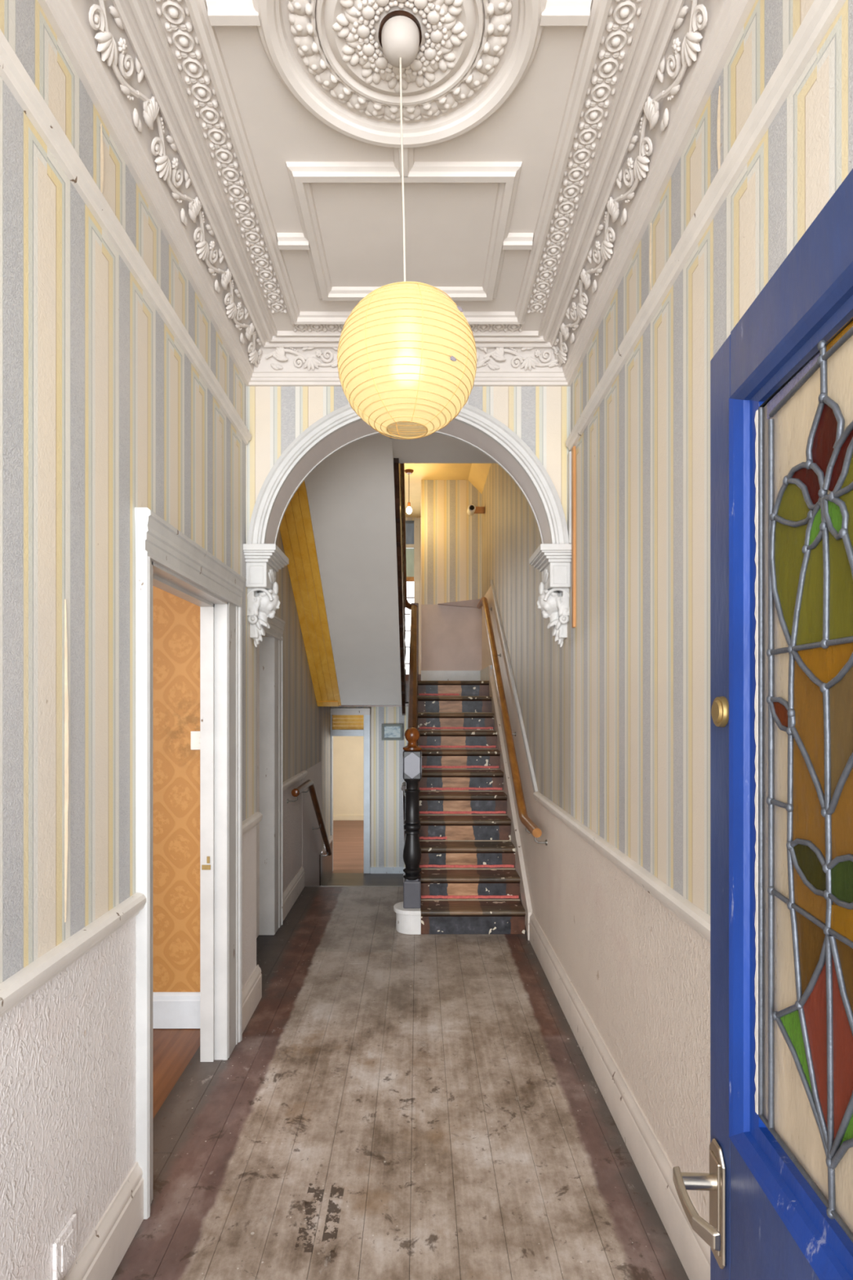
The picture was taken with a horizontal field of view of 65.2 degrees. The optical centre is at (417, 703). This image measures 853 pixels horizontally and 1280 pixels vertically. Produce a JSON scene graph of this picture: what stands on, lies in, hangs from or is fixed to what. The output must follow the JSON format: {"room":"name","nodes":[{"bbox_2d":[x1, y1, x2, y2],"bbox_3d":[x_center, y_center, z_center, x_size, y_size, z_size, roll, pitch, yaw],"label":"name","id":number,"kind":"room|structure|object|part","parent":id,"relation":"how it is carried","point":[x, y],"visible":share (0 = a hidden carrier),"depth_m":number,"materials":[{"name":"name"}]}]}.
{"room":"entrance hallway","nodes":[
{"label":"entrance hallway","id":0,"kind":"room"},
{"bbox_2d":[0,0,256,1279],"bbox_3d":[-0.952,-0.120,1.522,0.297,3.200,3.645,0,0,0],"label":"wall","id":1,"kind":"structure","parent":0,"point":[104,415],"depth_m":1.57,"materials":[{"name":"paper"}]},
{"bbox_2d":[52,1213,76,1279],"bbox_3d":[-0.803,1.245,1.520,0.013,0.100,0.090,0,0,0],"label":"wall socket","id":2,"kind":"object","parent":1,"relation":"attached to","point":[64,1246],"visible":1,"depth_m":1.51,"materials":[{"name":"plastic"}]},
{"bbox_2d":[0,29,251,444],"bbox_3d":[-0.795,-1.247,1.415,0.030,0.058,3.430,0,0,0],"label":"rail","id":3,"kind":"object","parent":1,"relation":"attached to","point":[12,72],"visible":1,"depth_m":1.65,"materials":[{"name":"paint"}]},
{"bbox_2d":[0,812,262,1017],"bbox_3d":[-0.795,0.573,1.522,0.030,0.062,3.645,0,0,0],"label":"rail","id":4,"kind":"object","parent":1,"relation":"attached to","point":[15,988],"visible":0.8,"depth_m":1.50,"materials":[{"name":"paint"}]},
{"bbox_2d":[63,964,262,1279],"bbox_3d":[-0.799,1.397,1.532,0.022,0.165,3.665,0,0,0],"label":"baseboard","id":5,"kind":"structure","parent":1,"relation":"attached to","point":[100,1258],"depth_m":1.76,"materials":[{"name":"paint"}]},
{"bbox_2d":[37,0,299,386],"bbox_3d":[-0.656,-1.585,1.434,0.308,0.174,3.468,0,0,0],"label":"crown molding","id":6,"kind":"structure","parent":1,"relation":"attached to","point":[154,73],"depth_m":1.91,"materials":[{"name":"paint"}]},
{"bbox_2d":[134,507,246,1218],"bbox_3d":[-0.833,0.459,2.441,0.135,2.042,1.068,0,0,0],"label":"door frame","id":7,"kind":"structure","parent":1,"relation":"in","point":[167,560],"depth_m":2.76,"materials":[{"name":"white paint"}]},
{"bbox_3d":[-0.792,0.527,1.955,0.036,1.905,0.080,0,0,0],"label":"casing","id":8,"kind":"part","parent":7,"relation":"part of","materials":[{"name":"white paint"}]},
{"bbox_3d":[-0.875,0.657,2.755,0.036,0.055,0.004,0,0,0],"label":"strike plate","id":9,"kind":"part","parent":7,"relation":"part of","materials":[{"name":"gold metal"}]},
{"bbox_3d":[-0.792,0.527,2.857,0.036,1.905,0.175,0,0,0],"label":"casing","id":10,"kind":"part","parent":7,"relation":"part of","materials":[{"name":"white paint"}]},
{"bbox_2d":[243,543,288,647],"bbox_3d":[-0.743,-0.508,3.243,0.170,0.467,0.320,0,0,0],"label":"corbel","id":11,"kind":"object","parent":1,"relation":"attached to","point":[263,561],"visible":0.99,"depth_m":3.17,"materials":[{"name":"white paint"}]},
{"bbox_2d":[152,585,199,991],"bbox_3d":[-1.800,-0.120,3.130,1.800,3.200,0.140,0,0,0],"label":"wall","id":12,"kind":"structure","parent":0,"point":[175,620],"depth_m":3.06,"materials":[{"name":"orange paper"}]},
{"bbox_2d":[152,991,199,1028],"bbox_3d":[-1.800,1.401,3.050,1.800,0.158,0.020,0,0,0],"label":"baseboard","id":13,"kind":"structure","parent":12,"relation":"attached to","point":[171,1010],"depth_m":3.04,"materials":[{"name":"white paint"}]},
{"bbox_2d":[191,730,199,750],"bbox_3d":[-0.998,0.167,3.051,0.085,0.086,0.017,0,0,0],"label":"light switch","id":14,"kind":"object","parent":12,"relation":"attached to","point":[195,735],"visible":0.51,"depth_m":3.05,"materials":[{"name":"white plastic"}]},
{"bbox_2d":[262,528,330,893],"bbox_3d":[-1.079,-0.220,5.822,0.282,4.800,4.955,0,0,0],"label":"wall","id":15,"kind":"structure","parent":0,"point":[306,726],"depth_m":5.32,"materials":[{"name":"paint"}]},
{"bbox_2d":[256,615,285,937],"bbox_3d":[-0.988,0.459,3.924,0.185,2.042,1.153,0,0,0],"label":"door frame","id":16,"kind":"structure","parent":15,"relation":"in","point":[269,651],"depth_m":4.27,"materials":[{"name":"white paint"}]},
{"bbox_3d":[-1.014,0.115,4.050,0.012,0.830,0.280,0,0,0],"label":"panel","id":17,"kind":"part","parent":16,"relation":"part of","materials":[{"name":"paint"}]},
{"bbox_3d":[-1.014,0.980,4.050,0.012,0.600,0.280,0,0,0],"label":"panel","id":18,"kind":"part","parent":16,"relation":"part of","materials":[{"name":"paint"}]},
{"bbox_3d":[-0.923,0.515,4.380,0.034,1.930,0.200,0,0,0],"label":"casing","id":19,"kind":"part","parent":16,"relation":"part of","materials":[{"name":"white paint"}]},
{"bbox_2d":[282,866,304,921],"bbox_3d":[-0.929,1.397,4.945,0.022,0.165,0.910,0,0,0],"label":"baseboard","id":20,"kind":"structure","parent":15,"relation":"attached to","point":[295,886],"depth_m":4.92,"materials":[{"name":"paint"}]},
{"bbox_2d":[282,769,307,791],"bbox_3d":[-0.925,0.576,4.995,0.030,0.062,1.010,0,0,0],"label":"rail","id":21,"kind":"object","parent":15,"relation":"attached to","point":[292,780],"visible":0.79,"depth_m":4.94,"materials":[{"name":"paint"}]},
{"bbox_2d":[286,779,331,856],"bbox_3d":[-0.890,1.044,5.639,0.100,0.887,1.831,0,0,0],"label":"wall handrail","id":22,"kind":"object","parent":15,"relation":"attached to","point":[295,792],"visible":0.98,"depth_m":5.64,"materials":[{"name":"brown wood"}]},
{"bbox_3d":[-0.870,0.630,4.735,0.060,0.060,0.023,0,0,0],"label":"rail","id":23,"kind":"part","parent":22,"relation":"part of","materials":[{"name":"brown wood"}]},
{"bbox_2d":[319,840,332,885],"bbox_3d":[-0.999,1.760,7.280,0.142,0.640,1.840,0,0,0],"label":"baseboard","id":24,"kind":"structure","parent":15,"relation":"attached to","point":[325,862],"depth_m":7.56,"materials":[{"name":"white wood"}]},
{"bbox_2d":[321,835,333,854],"bbox_3d":[-1.058,1.635,7.750,0.025,0.050,0.900,0,0,0],"label":"rail","id":25,"kind":"object","parent":15,"relation":"attached to","point":[331,837],"visible":0.43,"depth_m":7.87,"materials":[{"name":"metal"}]},
{"bbox_2d":[333,736,363,815],"bbox_3d":[-1.050,0.905,10.200,3.400,2.350,3.800,0,0,0],"label":"wall","id":26,"kind":"structure","parent":0,"point":[348,751],"depth_m":11.95,"materials":[{"name":"beige paint"}]},
{"bbox_2d":[333,815,363,820],"bbox_3d":[-1.050,2.040,11.935,3.100,0.080,0.030,0,0,0],"label":"baseboard","id":27,"kind":"structure","parent":26,"relation":"attached to","point":[335,817],"depth_m":11.92,"materials":[{"name":"beige paint"}]},
{"bbox_2d":[326,820,404,885],"bbox_3d":[-1.000,2.180,9.150,3.200,0.200,5.900,0,0,0],"label":"floor","id":28,"kind":"structure","parent":0,"point":[348,835],"depth_m":8.80,"materials":[{"name":"brown wood"}]},
{"bbox_2d":[330,702,408,866],"bbox_3d":[-0.560,0.955,8.250,1.320,2.450,0.100,0,0,0],"label":"wall","id":29,"kind":"structure","parent":0,"point":[387,830],"depth_m":8.20,"materials":[{"name":"paper"}]},
{"bbox_2d":[330,707,370,873],"bbox_3d":[-0.843,1.065,8.235,0.515,2.030,0.150,0,0,0],"label":"door frame","id":30,"kind":"structure","parent":29,"relation":"in","point":[344,722],"depth_m":8.17,"materials":[{"name":"white paint"}]},
{"bbox_3d":[-1.077,1.070,8.240,0.045,2.020,0.140,0,0,0],"label":"casing","id":31,"kind":"part","parent":30,"relation":"part of","materials":[{"name":"white paint"}]},
{"bbox_3d":[-0.625,1.070,8.240,0.080,2.020,0.140,0,0,0],"label":"casing","id":32,"kind":"part","parent":30,"relation":"part of","materials":[{"name":"white paint"}]},
{"bbox_2d":[369,866,404,873],"bbox_3d":[-0.292,2.042,8.188,0.585,0.075,0.025,0,0,0],"label":"baseboard","id":33,"kind":"structure","parent":29,"relation":"attached to","point":[372,869],"depth_m":8.18,"materials":[{"name":"white paint"}]},
{"bbox_2d":[381,724,402,740],"bbox_3d":[-0.315,0.345,8.189,0.260,0.200,0.022,0,0,0],"label":"picture frame","id":34,"kind":"object","parent":29,"relation":"attached to","point":[388,731],"visible":1,"depth_m":8.19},
{"bbox_2d":[383,726,399,737],"bbox_3d":[-0.315,0.345,8.193,0.202,0.142,0.006,0,0,0],"label":"print","id":35,"kind":"object","parent":34,"relation":"attached to","point":[388,731],"depth_m":8.19},
{"bbox_2d":[317,674,421,706],"bbox_3d":[-1.000,-0.172,9.180,3.200,0.395,5.840,0,0,0],"label":"ceiling","id":36,"kind":"structure","parent":0,"point":[406,675],"depth_m":6.26,"materials":[{"name":"white paint"}]},
{"bbox_2d":[205,0,591,311],"bbox_3d":[-0.065,-1.715,1.423,1.870,0.150,3.445,0,0,0],"label":"ceiling","id":37,"kind":"structure","parent":0,"point":[473,199],"depth_m":2.14,"materials":[{"name":"paint"}]},
{"bbox_2d":[252,0,546,147],"bbox_3d":[-0.043,-1.650,1.627,0.708,0.043,0.708,0,0,-21],"label":"ceiling rose","id":38,"kind":"object","parent":37,"relation":"attached to","point":[473,55],"visible":0.97,"depth_m":1.71,"materials":[{"name":"paint"}]},
{"bbox_2d":[337,10,476,439],"bbox_3d":[-0.026,-1.150,1.627,0.339,0.968,0.339,0,0,0],"label":"pendant lamp","id":39,"kind":"object","parent":38,"relation":"hanging from","point":[406,355],"visible":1,"depth_m":1.52,"materials":[{"name":"yellow paper"}]},
{"bbox_3d":[-0.036,-1.242,1.622,0.026,0.645,0.010,0,0,-41],"label":"cord","id":40,"kind":"part","parent":39,"relation":"part of","materials":[{"name":"white plastic"}]},
{"bbox_3d":[-0.026,-0.831,1.627,0.338,0.324,0.338,0,0,0],"label":"lamp shade","id":41,"kind":"part","parent":39,"relation":"part of","materials":[{"name":"yellow paper"}]},
{"bbox_2d":[111,885,688,1279],"bbox_3d":[-0.915,1.579,2.565,3.570,0.201,5.730,0,0,0],"label":"floor","id":42,"kind":"structure","parent":0,"point":[390,1104],"depth_m":2.31,"materials":[{"name":"wood"}]},
{"bbox_2d":[393,457,532,940],"bbox_3d":[0.278,-0.519,5.332,0.883,3.998,2.423,0,0,0],"label":"staircase","id":43,"kind":"structure","parent":42,"relation":"on","point":[460,858],"depth_m":4.93,"materials":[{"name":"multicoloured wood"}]},
{"bbox_2d":[400,782,405,843],"bbox_3d":[-0.081,1.023,5.731,0.091,0.808,1.362,0,0,0],"label":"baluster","id":44,"kind":"object","parent":43,"relation":"attached to","point":[403,784],"visible":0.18,"depth_m":5.51,"materials":[{"name":"brown wood"}]},
{"bbox_3d":[-0.134,-1.762,5.275,0.060,1.513,2.050,0,0,0],"label":"handrail","id":45,"kind":"part","parent":43,"relation":"part of","materials":[{"name":"brown wood"}]},
{"bbox_3d":[-0.037,1.230,4.372,0.114,0.190,0.114,0,0,0],"label":"newel post","id":46,"kind":"part","parent":43,"relation":"part of","materials":[{"name":"grey wood"}]},
{"bbox_3d":[-0.037,-0.300,5.446,0.068,1.346,2.048,0,0,0],"label":"handrail","id":47,"kind":"part","parent":43,"relation":"part of","materials":[{"name":"brown wood"}]},
{"bbox_2d":[672,168,852,1279],"bbox_3d":[0.384,0.505,0.431,0.106,1.938,0.936,0,0,0],"label":"front door","id":48,"kind":"structure","parent":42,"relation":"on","point":[779,1181],"depth_m":0.72,"materials":[{"name":"blue paint"}]},
{"bbox_3d":[0.340,0.625,0.830,0.020,0.026,0.109,0,0,-3],"label":"lever","id":49,"kind":"part","parent":48,"relation":"part of","materials":[{"name":"silver metal"}]},
{"bbox_3d":[0.385,0.647,0.865,0.004,0.118,0.030,0,0,3],"label":"plate","id":50,"kind":"part","parent":48,"relation":"part of","materials":[{"name":"silver metal"}]},
{"bbox_3d":[0.389,0.646,0.865,0.006,0.152,0.046,0,0,3],"label":"lever handle","id":51,"kind":"part","parent":48,"relation":"part of","materials":[{"name":"silver metal"}]},
{"bbox_3d":[0.391,0.636,0.431,0.044,0.188,0.801,0,0,3],"label":"rail","id":52,"kind":"part","parent":48,"relation":"part of","materials":[{"name":"blue paint"}]},
{"bbox_3d":[0.398,0.012,0.727,0.002,0.034,0.049,0,0,3],"label":"glass pane","id":53,"kind":"part","parent":48,"relation":"part of","materials":[{"name":"glass"}]},
{"bbox_3d":[0.398,-0.134,0.706,0.002,0.151,0.084,0,0,3],"label":"glass pane","id":54,"kind":"part","parent":48,"relation":"part of","materials":[{"name":"glass"}]},
{"bbox_3d":[0.391,-0.423,0.431,0.044,0.082,0.801,0,0,3],"label":"rail","id":55,"kind":"part","parent":48,"relation":"part of","materials":[{"name":"blue paint"}]},
{"bbox_3d":[0.398,-0.337,0.704,0.002,0.022,0.119,0,0,3],"label":"glass pane","id":56,"kind":"part","parent":48,"relation":"part of","materials":[{"name":"beige glass"}]},
{"bbox_3d":[0.398,-0.212,0.700,0.002,0.054,0.085,0,0,3],"label":"glass pane","id":57,"kind":"part","parent":48,"relation":"part of","materials":[{"name":"yellow glass"}]},
{"bbox_3d":[0.397,0.372,0.685,0.002,0.123,0.106,0,0,3],"label":"glass pane","id":58,"kind":"part","parent":48,"relation":"part of","materials":[{"name":"green glass"}]},
{"bbox_3d":[0.397,-0.220,0.679,0.002,0.052,0.070,0,0,3],"label":"glass pane","id":59,"kind":"part","parent":48,"relation":"part of","materials":[{"name":"red glass"}]},
{"bbox_3d":[0.398,0.068,0.638,0.018,0.832,0.286,0,0,0],"label":"clear pane","id":60,"kind":"part","parent":48,"relation":"part of","materials":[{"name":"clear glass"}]},
{"bbox_3d":[0.396,0.078,0.671,0.006,0.273,0.075,0,0,0],"label":"glass pane","id":61,"kind":"part","parent":48,"relation":"part of","materials":[{"name":"orange glass"}]},
{"bbox_3d":[0.395,0.163,0.672,0.002,0.045,0.068,0,0,3],"label":"glass pane","id":62,"kind":"part","parent":48,"relation":"part of","materials":[{"name":"green glass"}]},
{"bbox_3d":[0.396,-0.114,0.670,0.002,0.113,0.064,0,0,3],"label":"glass pane","id":63,"kind":"part","parent":48,"relation":"part of","materials":[{"name":"glass"}]},
{"bbox_3d":[0.396,0.262,0.670,0.002,0.097,0.068,0,0,3],"label":"glass pane","id":64,"kind":"part","parent":48,"relation":"part of","materials":[{"name":"orange glass"}]},
{"bbox_3d":[0.396,0.321,0.660,0.002,0.203,0.054,0,0,3],"label":"glass pane","id":65,"kind":"part","parent":48,"relation":"part of","materials":[{"name":"red glass"}]},
{"bbox_3d":[0.394,-0.176,0.658,0.002,0.039,0.032,0,0,3],"label":"glass pane","id":66,"kind":"part","parent":48,"relation":"part of","materials":[{"name":"green glass"}]},
{"bbox_3d":[0.395,-0.251,0.643,0.002,0.090,0.056,0,0,3],"label":"glass pane","id":67,"kind":"part","parent":48,"relation":"part of","materials":[{"name":"red glass"}]},
{"bbox_3d":[0.395,-0.036,0.642,0.002,0.042,0.122,0,0,3],"label":"glass pane","id":68,"kind":"part","parent":48,"relation":"part of","materials":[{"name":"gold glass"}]},
{"bbox_3d":[0.392,-0.176,0.624,0.002,0.043,0.032,0,0,3],"label":"glass pane","id":69,"kind":"part","parent":48,"relation":"part of","materials":[{"name":"green glass"}]},
{"bbox_3d":[0.391,-0.341,0.580,0.002,0.015,0.131,0,0,3],"label":"glass pane","id":70,"kind":"part","parent":48,"relation":"part of","materials":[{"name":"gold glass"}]},
{"bbox_3d":[0.393,-0.120,0.610,0.002,0.124,0.061,0,0,3],"label":"glass pane","id":71,"kind":"part","parent":48,"relation":"part of","materials":[{"name":"glass"}]},
{"bbox_3d":[0.392,-0.225,0.602,0.006,0.055,0.078,0,0,0],"label":"glass pane","id":72,"kind":"part","parent":48,"relation":"part of","materials":[{"name":"red glass"}]},
{"bbox_3d":[0.393,0.024,0.606,0.002,0.164,0.071,0,0,3],"label":"glass pane","id":73,"kind":"part","parent":48,"relation":"part of","materials":[{"name":"orange glass"}]},
{"bbox_3d":[0.391,0.188,0.603,0.002,0.052,0.066,0,0,3],"label":"glass pane","id":74,"kind":"part","parent":48,"relation":"part of","materials":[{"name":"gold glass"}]},
{"bbox_3d":[0.391,0.161,0.603,0.002,0.046,0.065,0,0,3],"label":"glass pane","id":75,"kind":"part","parent":48,"relation":"part of","materials":[{"name":"green glass"}]},
{"bbox_3d":[0.393,0.117,0.605,0.006,0.195,0.070,0,0,0],"label":"glass pane","id":76,"kind":"part","parent":48,"relation":"part of","materials":[{"name":"orange glass"}]},
{"bbox_3d":[0.393,0.325,0.607,0.002,0.200,0.052,0,0,3],"label":"glass pane","id":77,"kind":"part","parent":48,"relation":"part of","materials":[{"name":"red glass"}]},
{"bbox_3d":[0.392,0.272,0.597,0.002,0.115,0.066,0,0,3],"label":"glass pane","id":78,"kind":"part","parent":48,"relation":"part of","materials":[{"name":"orange glass"}]},
{"bbox_3d":[0.391,-0.133,0.579,0.002,0.151,0.100,0,0,3],"label":"glass pane","id":79,"kind":"part","parent":48,"relation":"part of","materials":[{"name":"yellow glass"}]},
{"bbox_3d":[0.392,0.374,0.585,0.002,0.125,0.090,0,0,3],"label":"glass pane","id":80,"kind":"part","parent":48,"relation":"part of","materials":[{"name":"green glass"}]},
{"bbox_3d":[0.391,-0.218,0.580,0.002,0.046,0.093,0,0,3],"label":"glass pane","id":81,"kind":"part","parent":48,"relation":"part of","materials":[{"name":"yellow glass"}]},
{"bbox_2d":[304,432,497,705],"bbox_3d":[-0.110,-0.880,4.793,1.660,1.780,2.895,0,0,0],"label":"ceiling","id":82,"kind":"structure","parent":0,"point":[351,495],"depth_m":4.69,"materials":[{"name":"grey paint"}]},
{"bbox_2d":[279,480,341,706],"bbox_3d":[-0.828,-0.764,5.020,0.222,1.572,2.440,0,0,0],"label":"wall","id":83,"kind":"structure","parent":82,"relation":"attached to","point":[296,531],"depth_m":5.05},
{"bbox_2d":[405,680,408,702],"bbox_3d":[-0.175,-0.122,7.745,1.790,0.205,2.510,0,0,0],"label":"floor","id":84,"kind":"structure","parent":0,"point":[406,682],"depth_m":6.49,"materials":[{"name":"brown wood"}]},
{"bbox_2d":[246,386,570,543],"bbox_3d":[-0.045,-1.660,3.245,1.570,1.920,0.200,0,0,0],"label":"wall","id":85,"kind":"structure","parent":0,"point":[540,416],"depth_m":3.15,"materials":[{"name":"paper"}]},
{"bbox_2d":[247,404,568,543],"bbox_3d":[-0.045,-1.078,3.130,1.512,0.756,0.050,0,0,0],"label":"trim","id":86,"kind":"structure","parent":85,"relation":"attached to","point":[344,416],"depth_m":3.12,"materials":[{"name":"white paint"}]},
{"bbox_2d":[246,311,570,386],"bbox_3d":[-0.045,-1.585,2.991,1.530,0.174,0.308,0,0,0],"label":"crown molding","id":87,"kind":"structure","parent":85,"relation":"attached to","point":[303,353],"depth_m":3.06,"materials":[{"name":"paint"}]},
{"bbox_2d":[274,431,542,543],"bbox_3d":[-0.045,-1.050,3.352,1.400,0.700,0.014,0,0,0],"label":"trim","id":88,"kind":"structure","parent":85,"relation":"attached to","point":[436,432],"depth_m":3.35,"materials":[{"name":"white paint"}]},
{"bbox_2d":[405,517,421,674],"bbox_3d":[-0.190,-1.270,9.075,1.820,2.500,0.150,0,0,0],"label":"wall","id":89,"kind":"structure","parent":0,"point":[406,518],"depth_m":9.00,"materials":[{"name":"paint"}]},
{"bbox_2d":[404,519,420,674],"bbox_3d":[-0.195,-1.385,9.001,0.450,2.210,0.071,0,0,0],"label":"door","id":90,"kind":"structure","parent":89,"relation":"in","point":[412,527],"depth_m":8.96,"materials":[{"name":"white paint"}]},
{"bbox_3d":[-0.195,-2.315,9.033,0.290,0.330,0.006,0,0,0],"label":"pane","id":91,"kind":"part","parent":90,"relation":"part of","materials":[{"name":"blue glass"}]},
{"bbox_3d":[-0.195,-1.910,9.033,0.290,0.400,0.006,0,0,0],"label":"pane","id":92,"kind":"part","parent":90,"relation":"part of","materials":[{"name":"green glass"}]},
{"bbox_2d":[404,463,471,517],"bbox_3d":[-0.115,-2.570,6.272,1.970,0.100,5.855,0,0,0],"label":"ceiling","id":93,"kind":"structure","parent":0,"point":[421,471],"depth_m":7.38,"materials":[{"name":"paint"}]},
{"bbox_2d":[404,469,413,514],"bbox_3d":[-0.095,-2.286,7.200,0.100,0.468,0.100,0,0,0],"label":"bulb","id":94,"kind":"object","parent":93,"relation":"hanging from","point":[409,472],"visible":0.98,"depth_m":7.19,"materials":[{"name":"white glass"}]},
{"bbox_3d":[-0.095,-2.325,7.200,0.007,0.350,0.007,0,0,0],"label":"cord","id":95,"kind":"part","parent":94,"relation":"part of","materials":[{"name":"white plastic"}]},
{"bbox_3d":[-0.095,-2.090,7.200,0.060,0.076,0.059,0,0,0],"label":"bulb","id":96,"kind":"part","parent":94,"relation":"part of","materials":[{"name":"white glass"}]},
{"bbox_2d":[468,463,491,493],"bbox_3d":[0.642,-2.440,5.423,0.155,0.160,4.155,0,0,0],"label":"coving","id":97,"kind":"structure","parent":93,"relation":"attached to","point":[478,473],"depth_m":7.10,"materials":[{"name":"paint"}]},
{"bbox_2d":[421,480,481,670],"bbox_3d":[0.378,-1.373,7.525,0.685,2.295,0.190,0,0,0],"label":"wall","id":98,"kind":"structure","parent":0,"point":[451,538],"depth_m":7.50,"materials":[{"name":"paper"}]},
{"bbox_2d":[481,0,852,1222],"bbox_3d":[0.791,-0.570,3.650,0.157,4.100,7.900,0,0,0],"label":"wall","id":99,"kind":"structure","parent":0,"point":[616,717],"depth_m":2.05,"materials":[{"name":"paper"}]},
{"bbox_2d":[421,665,492,680],"bbox_3d":[0.378,-0.300,6.970,0.685,0.150,1.060,0,0,0],"label":"baseboard","id":100,"kind":"structure","parent":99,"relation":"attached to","point":[483,674],"depth_m":7.48,"materials":[{"name":"white paint"}]},
{"bbox_2d":[466,504,484,515],"bbox_3d":[0.626,-2.085,7.162,0.187,0.084,0.172,0,0,0],"label":"security camera","id":101,"kind":"object","parent":99,"relation":"attached to","point":[472,509],"visible":1,"depth_m":7.16,"materials":[{"name":"white plastic"}]},
{"bbox_2d":[476,596,547,845],"bbox_3d":[0.675,-0.138,5.380,0.091,1.856,3.440,0,0,0],"label":"wall handrail","id":102,"kind":"object","parent":99,"relation":"attached to","point":[533,828],"visible":1,"depth_m":4.78,"materials":[{"name":"brown wood"}]},
{"bbox_2d":[490,579,537,792],"bbox_3d":[0.711,-0.310,5.197,0.018,1.770,2.445,0,0,0],"label":"rail","id":103,"kind":"object","parent":99,"relation":"attached to","point":[516,698],"visible":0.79,"depth_m":4.77,"materials":[{"name":"white paint"}]},
{"bbox_2d":[528,543,571,647],"bbox_3d":[0.653,-0.509,3.243,0.170,0.467,0.320,0,0,0],"label":"corbel","id":104,"kind":"object","parent":99,"relation":"attached to","point":[553,560],"visible":1,"depth_m":3.17,"materials":[{"name":"white paint"}]},
{"bbox_2d":[567,451,571,543],"bbox_3d":[0.712,-0.961,3.118,0.016,0.429,0.045,0,0,0],"label":"bead","id":105,"kind":"object","parent":99,"relation":"attached to","point":[569,455],"visible":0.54,"depth_m":3.10,"materials":[{"name":"white paint"}]},
{"bbox_2d":[571,446,575,627],"bbox_3d":[0.714,-0.762,3.051,0.012,0.825,0.033,0,0,0],"label":"batten","id":106,"kind":"object","parent":99,"relation":"attached to","point":[573,450],"visible":1,"depth_m":3.04,"materials":[{"name":"wood"}]},
{"bbox_2d":[526,911,710,1279],"bbox_3d":[0.709,1.393,1.982,0.022,0.175,4.565,0,0,0],"label":"baseboard","id":107,"kind":"structure","parent":99,"relation":"attached to","point":[655,1168],"depth_m":2.20,"materials":[{"name":"paint"}]},
{"bbox_2d":[533,791,710,942],"bbox_3d":[0.705,0.553,1.843,0.030,0.062,4.285,0,0,0],"label":"rail","id":108,"kind":"object","parent":99,"relation":"attached to","point":[692,915],"visible":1,"depth_m":2.09,"materials":[{"name":"paint"}]},
{"bbox_2d":[515,0,755,386],"bbox_3d":[0.566,-1.585,1.434,0.308,0.174,3.468,0,0,0],"label":"crown molding","id":109,"kind":"structure","parent":99,"relation":"attached to","point":[646,72],"depth_m":1.92,"materials":[{"name":"paint"}]},
{"bbox_2d":[565,0,846,450],"bbox_3d":[0.705,-1.211,1.407,0.030,0.058,3.415,0,0,0],"label":"rail","id":110,"kind":"object","parent":99,"relation":"attached to","point":[821,15],"visible":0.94,"depth_m":1.51,"materials":[{"name":"paint"}]}
]}

